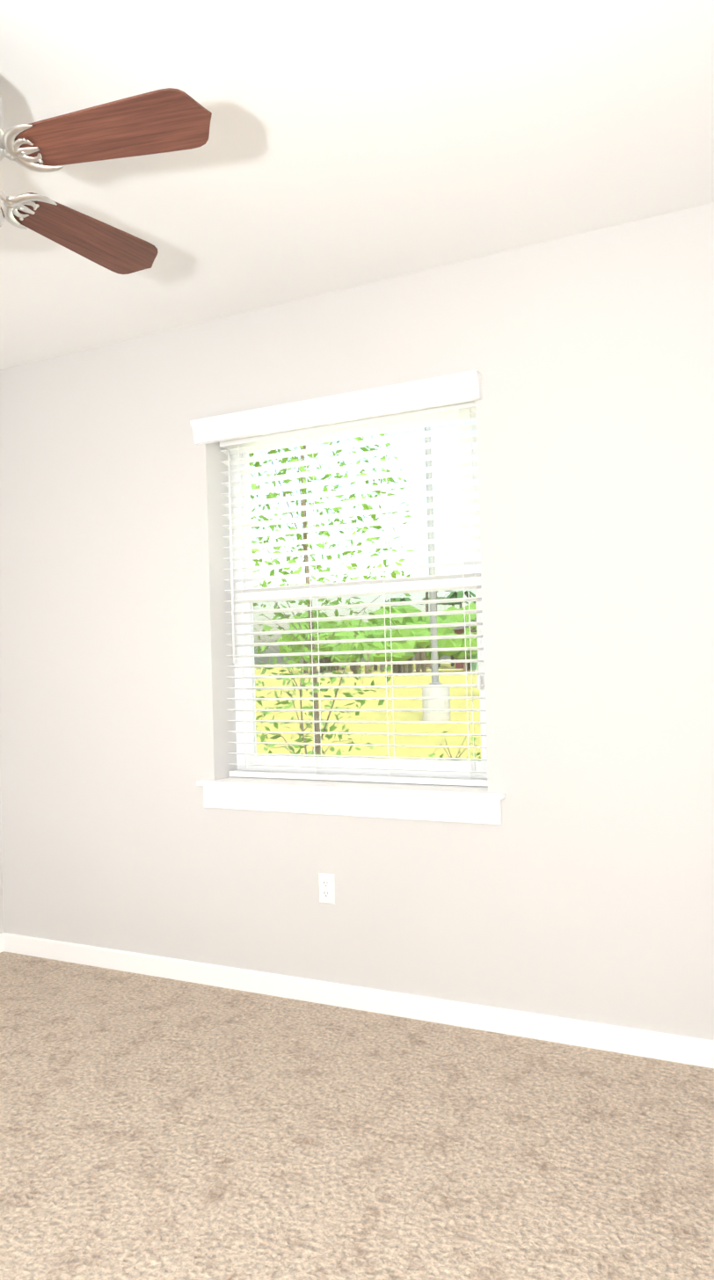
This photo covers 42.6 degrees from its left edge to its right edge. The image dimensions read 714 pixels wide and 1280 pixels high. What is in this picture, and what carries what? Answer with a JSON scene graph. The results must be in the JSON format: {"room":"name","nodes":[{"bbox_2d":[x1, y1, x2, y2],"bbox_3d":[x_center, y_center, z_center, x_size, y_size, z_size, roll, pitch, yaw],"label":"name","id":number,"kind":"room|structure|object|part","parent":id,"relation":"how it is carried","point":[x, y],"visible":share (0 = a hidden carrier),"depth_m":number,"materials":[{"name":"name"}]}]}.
{"room":"empty bedroom","nodes":[
{"label":"empty bedroom","id":0,"kind":"room"},
{"bbox_2d":[0,784,3,933],"bbox_3d":[-2.537,0.086,2.820,0.120,2.740,3.970,-2,-1,27],"label":"wall","id":1,"kind":"structure","parent":0,"point":[1,905],"depth_m":4.32,"materials":[{"name":"paint"}]},
{"bbox_2d":[0,932,3,952],"bbox_3d":[-2.469,1.411,2.706,0.013,0.083,3.600,-2,-1,27],"label":"baseboard","id":2,"kind":"structure","parent":1,"relation":"attached to","point":[2,942],"depth_m":4.29,"materials":[{"name":"paint"}]},
{"bbox_2d":[0,951,713,1279],"bbox_3d":[-0.792,1.449,1.931,3.940,0.120,3.970,-2,-1,27],"label":"floor","id":3,"kind":"structure","parent":0,"point":[151,1127],"depth_m":2.50,"materials":[{"name":"carpet"}]},
{"bbox_2d":[0,203,713,1040],"bbox_3d":[0.005,0.027,3.618,3.700,2.740,0.250,-2,-1,27],"label":"wall","id":4,"kind":"structure","parent":0,"point":[577,883],"depth_m":3.32,"materials":[{"name":"paint"}]},
{"bbox_2d":[318,872,334,904],"bbox_3d":[-0.118,0.959,3.532,0.070,0.114,0.008,-2,-1,27],"label":"electrical outlet","id":5,"kind":"object","parent":4,"relation":"attached to","point":[326,883],"visible":1,"depth_m":3.53,"materials":[{"name":"plastic"}]},
{"bbox_2d":[196,417,505,824],"bbox_3d":[-0.037,-0.111,3.610,1.307,1.562,0.273,-2,-1,27],"label":"window","id":6,"kind":"structure","parent":4,"relation":"in","point":[459,765],"depth_m":3.61,"materials":[{"name":"plastic"}]},
{"bbox_2d":[189,370,487,786],"bbox_3d":[-0.066,-0.185,3.566,1.237,1.478,0.205,-2,-1,27],"label":"window blind","id":7,"kind":"object","parent":6,"relation":"attached to","point":[436,400],"visible":0.85,"depth_m":3.58,"materials":[{"name":"white plastic"}]},
{"bbox_2d":[253,589,480,761],"bbox_3d":[0.028,0.161,3.717,1.091,0.724,0.001,-2,-1,27],"label":"screen","id":8,"kind":"object","parent":6,"relation":"attached to","point":[393,672],"depth_m":3.70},
{"bbox_2d":[3,932,713,1068],"bbox_3d":[-0.015,1.354,3.475,3.700,0.083,0.013,-2,-1,27],"label":"baseboard","id":9,"kind":"structure","parent":4,"relation":"attached to","point":[662,1046],"depth_m":3.39,"materials":[{"name":"paint"}]},
{"bbox_2d":[0,0,713,369],"bbox_3d":[-0.875,-1.409,1.986,3.940,0.120,3.970,-2,-1,27],"label":"ceiling","id":10,"kind":"structure","parent":0,"point":[353,142],"depth_m":2.52,"materials":[{"name":"paint"}]},
{"bbox_2d":[0,87,211,274],"bbox_3d":[-0.873,-1.001,2.014,1.211,0.695,1.190,-2,-1,27],"label":"fan","id":11,"kind":"object","parent":10,"relation":"hanging from","point":[164,120],"visible":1,"depth_m":1.92,"materials":[{"name":"brown wood"}]},
{"bbox_3d":[-0.685,-1.028,2.339,0.145,0.041,0.442,-2,-1,32],"label":"blade","id":12,"kind":"part","parent":11,"relation":"part of","materials":[{"name":"brown wood"}]},
{"bbox_3d":[-0.504,-1.042,1.882,0.442,0.041,0.145,-2,-1,14],"label":"blade","id":13,"kind":"part","parent":11,"relation":"part of","materials":[{"name":"brown wood"}]},
{"label":"outside","id":14,"kind":"structure","parent":0,"visible":0},
{"bbox_2d":[248,426,481,761],"bbox_3d":[9.425,-2.339,181.764,380.000,14.542,326.130,-2,-1,27],"label":"garden","id":15,"kind":"object","parent":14,"point":[430,535],"depth_m":21.64,"materials":[{"name":"green plant"}]}
]}

